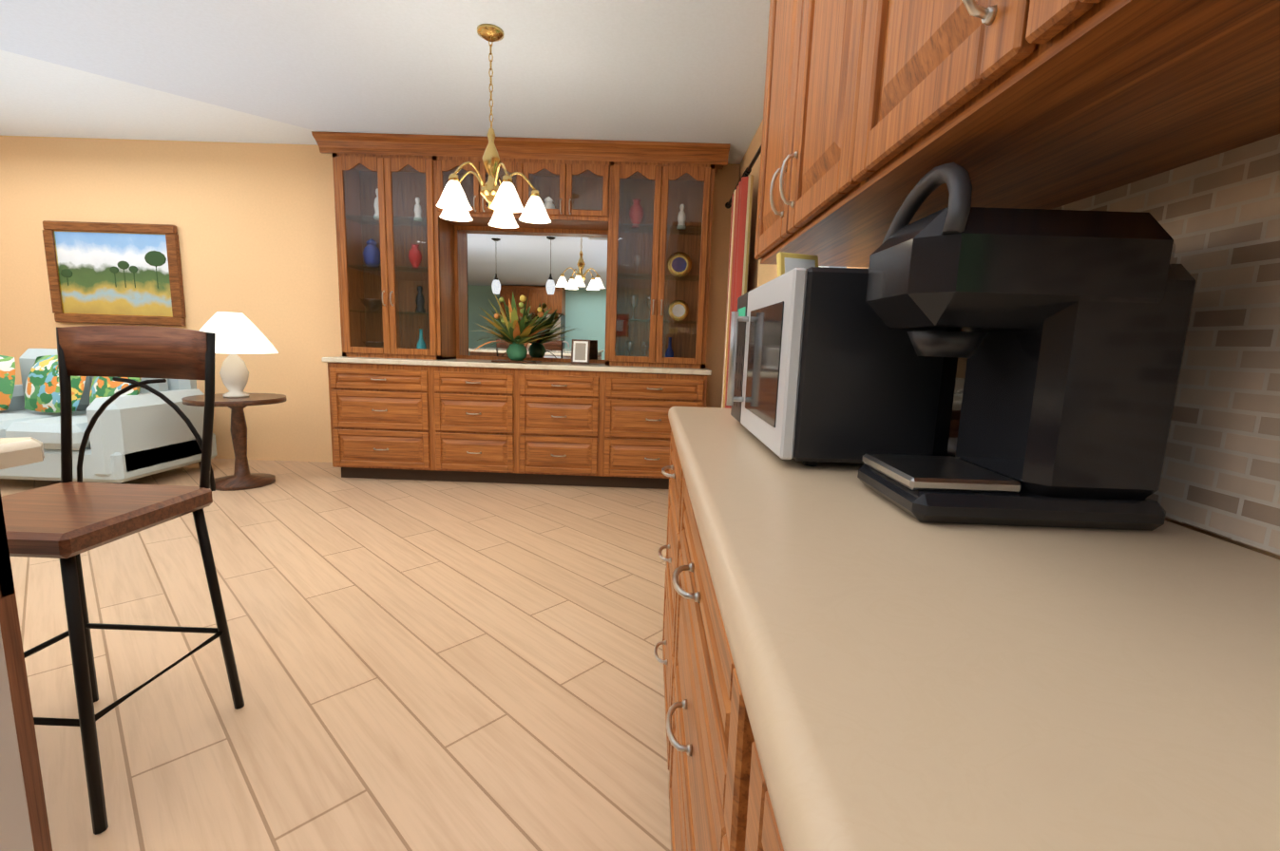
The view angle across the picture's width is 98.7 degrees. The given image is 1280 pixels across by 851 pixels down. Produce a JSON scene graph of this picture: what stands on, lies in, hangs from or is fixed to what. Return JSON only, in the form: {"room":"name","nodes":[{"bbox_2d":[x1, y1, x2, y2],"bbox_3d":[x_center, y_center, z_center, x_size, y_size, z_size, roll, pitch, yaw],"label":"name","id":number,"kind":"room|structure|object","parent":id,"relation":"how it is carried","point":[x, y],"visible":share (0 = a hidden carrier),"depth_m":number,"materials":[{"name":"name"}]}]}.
{"room":"kitchen","nodes":[
{"label":"kitchen","id":0,"kind":"room"},
{"bbox_2d":[0,458,671,850],"bbox_3d":[-3.015,1.178,-0.680,7.870,0.100,11.400,2,9,1],"label":"floor","id":1,"kind":"structure","parent":0,"point":[445,666],"depth_m":1.83,"materials":[{"name":"brown wood"}]},
{"bbox_2d":[0,456,52,850],"bbox_3d":[-2.016,0.799,-1.223,1.950,0.876,4.470,2,9,1],"label":"kitchen island","id":2,"kind":"object","parent":1,"relation":"on","point":[24,824],"depth_m":0.94,"materials":[{"name":"wood"}]},
{"bbox_2d":[0,437,44,459],"bbox_3d":[-2.166,0.336,-1.260,2.220,0.038,4.530,2,9,1],"label":"island countertop","id":3,"kind":"structure","parent":2,"relation":"on","point":[10,448],"depth_m":0.91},
{"bbox_2d":[0,348,217,483],"bbox_3d":[-4.132,-0.074,3.953,1.487,0.920,0.900,2,9,1],"label":"sofa","id":4,"kind":"object","parent":1,"relation":"on","point":[138,432],"visible":0.71,"depth_m":3.80,"materials":[{"name":"fabric"}]},
{"bbox_2d":[0,325,244,835],"bbox_3d":[-1.397,0.310,1.369,0.464,1.113,0.483,2,9,1],"label":"bar stool","id":5,"kind":"object","parent":1,"relation":"on","point":[66,521],"visible":1,"depth_m":1.49,"materials":[{"name":"brown wood"}]},
{"bbox_2d":[181,393,286,491],"bbox_3d":[-2.884,0.110,3.962,0.600,0.635,0.600,2,9,1],"label":"side table","id":6,"kind":"object","parent":1,"relation":"on","point":[242,478],"visible":0.92,"depth_m":3.91,"materials":[{"name":"brown wood"}]},
{"bbox_2d":[199,311,278,398],"bbox_3d":[-2.864,-0.496,3.870,0.540,0.589,0.540,2,9,1],"label":"table lamp","id":7,"kind":"object","parent":6,"relation":"on","point":[238,333],"visible":0.85,"depth_m":3.78,"materials":[{"name":"beige fabric"}]},
{"bbox_2d":[311,131,730,489],"bbox_3d":[-0.892,-0.823,4.242,2.990,2.527,0.601,2,9,1],"label":"hutch","id":8,"kind":"object","parent":1,"relation":"on","point":[611,261],"visible":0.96,"depth_m":4.14,"materials":[{"name":"brown wood"}]},
{"bbox_2d":[473,291,570,363],"bbox_3d":[-0.916,-0.735,4.112,0.821,0.527,0.705,2,9,1],"label":"potted plant","id":9,"kind":"object","parent":8,"relation":"on","point":[515,333],"visible":1,"depth_m":4.10,"materials":[{"name":"green plant"}]},
{"bbox_2d":[571,339,590,364],"bbox_3d":[-0.457,-0.565,4.216,0.140,0.188,0.054,2,9,1],"label":"framed picture","id":10,"kind":"object","parent":8,"relation":"on","point":[580,351],"visible":1,"depth_m":4.21,"materials":[{"name":"white wood"}]},
{"bbox_2d":[654,429,678,706],"bbox_3d":[0.373,0.470,1.527,0.587,0.864,0.620,2,9,1],"label":"base cabinet","id":11,"kind":"object","parent":1,"relation":"on","point":[673,448],"depth_m":1.61,"materials":[{"name":"brown wood"}]},
{"bbox_2d":[665,456,733,850],"bbox_3d":[0.362,0.574,0.840,0.587,0.864,0.770,2,9,1],"label":"base cabinet","id":12,"kind":"object","parent":1,"relation":"on","point":[697,647],"depth_m":0.80,"materials":[{"name":"brown wood"}]},
{"bbox_2d":[711,661,783,850],"bbox_3d":[0.350,0.689,0.069,0.587,0.864,0.790,2,9,1],"label":"base cabinet","id":13,"kind":"object","parent":1,"relation":"on","point":[719,799],"depth_m":0.44,"materials":[{"name":"brown wood"}]},
{"bbox_2d":[668,406,1279,850],"bbox_3d":[0.347,0.368,-0.875,0.597,0.051,5.358,2,9,1],"label":"countertop","id":14,"kind":"structure","parent":13,"relation":"on","point":[907,682],"depth_m":0.35,"materials":[{"name":"beige laminate"}]},
{"bbox_2d":[725,267,946,466],"bbox_3d":[0.423,-0.122,1.139,0.448,0.320,0.550,2,9,1],"label":"microwave","id":15,"kind":"object","parent":14,"relation":"on","point":[827,365],"visible":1,"depth_m":0.88,"materials":[{"name":"black plastic"}]},
{"bbox_2d":[776,251,818,277],"bbox_3d":[0.342,-0.333,1.191,0.100,0.075,0.026,-1,9,-19],"label":"framed picture","id":16,"kind":"object","parent":15,"relation":"on","point":[786,262],"visible":0.48,"depth_m":1.18,"materials":[{"name":"yellow"}]},
{"bbox_2d":[857,162,1196,531],"bbox_3d":[0.457,-0.106,0.721,0.310,0.416,0.261,2,9,1],"label":"coffee maker","id":17,"kind":"object","parent":14,"relation":"on","point":[1059,345],"visible":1,"depth_m":0.61,"materials":[{"name":"black plastic"}]},
{"bbox_2d":[0,135,740,462],"bbox_3d":[-2.884,-0.979,4.657,7.870,2.580,0.200,2,9,1],"label":"wall","id":18,"kind":"structure","parent":0,"point":[255,223],"depth_m":4.49,"materials":[{"name":"beige paint"}]},
{"bbox_2d":[42,220,186,326],"bbox_3d":[-4.312,-1.243,4.516,1.080,0.810,0.040,2,9,1],"label":"painting","id":19,"kind":"object","parent":18,"relation":"attached to","point":[110,273],"visible":1,"depth_m":4.51,"materials":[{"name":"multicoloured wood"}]},
{"bbox_2d":[0,0,770,164],"bbox_3d":[-2.928,-1.431,-1.073,7.870,0.120,11.400,2,9,1],"label":"ceiling","id":20,"kind":"structure","parent":0,"point":[280,71],"depth_m":2.98,"materials":[{"name":"white paint"}]},
{"bbox_2d":[436,23,551,229],"bbox_3d":[-0.712,-1.438,2.652,0.559,0.829,0.542,2,9,1],"label":"chandelier","id":21,"kind":"object","parent":20,"relation":"hanging from","point":[503,200],"visible":1,"depth_m":2.62,"materials":[{"name":"white glass"}]},
{"bbox_2d":[739,119,1279,559],"bbox_3d":[0.761,0.008,-0.915,0.200,2.530,11.000,2,9,1],"label":"wall","id":22,"kind":"structure","parent":0,"point":[760,274],"depth_m":3.57,"materials":[{"name":"beige paint"}]},
{"bbox_2d":[725,145,761,209],"bbox_3d":[0.690,-1.486,2.907,0.124,0.050,2.648,2,9,1],"label":"curtain rod","id":23,"kind":"object","parent":22,"relation":"attached to","point":[746,173],"visible":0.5,"depth_m":3.34,"materials":[{"name":"brown metal"}]},
{"bbox_2d":[721,174,753,408],"bbox_3d":[0.627,-0.520,3.731,0.085,2.100,0.500,2,9,1],"label":"curtain","id":24,"kind":"object","parent":23,"relation":"hanging from","point":[739,238],"visible":0.52,"depth_m":3.49,"materials":[{"name":"fabric"}]},
{"bbox_2d":[754,0,933,267],"bbox_3d":[0.529,-0.954,1.120,0.367,1.090,0.839,2,9,1],"label":"upper cabinet","id":25,"kind":"object","parent":22,"relation":"attached to","point":[792,218],"depth_m":1.19,"materials":[{"name":"brown wood"}]},
{"bbox_2d":[822,0,1279,212],"bbox_3d":[0.518,-0.846,0.402,0.367,1.090,0.848,2,9,1],"label":"upper cabinet","id":26,"kind":"object","parent":22,"relation":"attached to","point":[875,112],"depth_m":0.57,"materials":[{"name":"brown wood"}]},
{"bbox_2d":[867,133,1279,555],"bbox_3d":[0.648,0.125,-0.931,0.016,0.464,5.330,2,9,1],"label":"backsplash","id":27,"kind":"structure","parent":22,"relation":"attached to","point":[1216,218],"depth_m":0.63,"materials":[{"name":"tile"}]}
]}

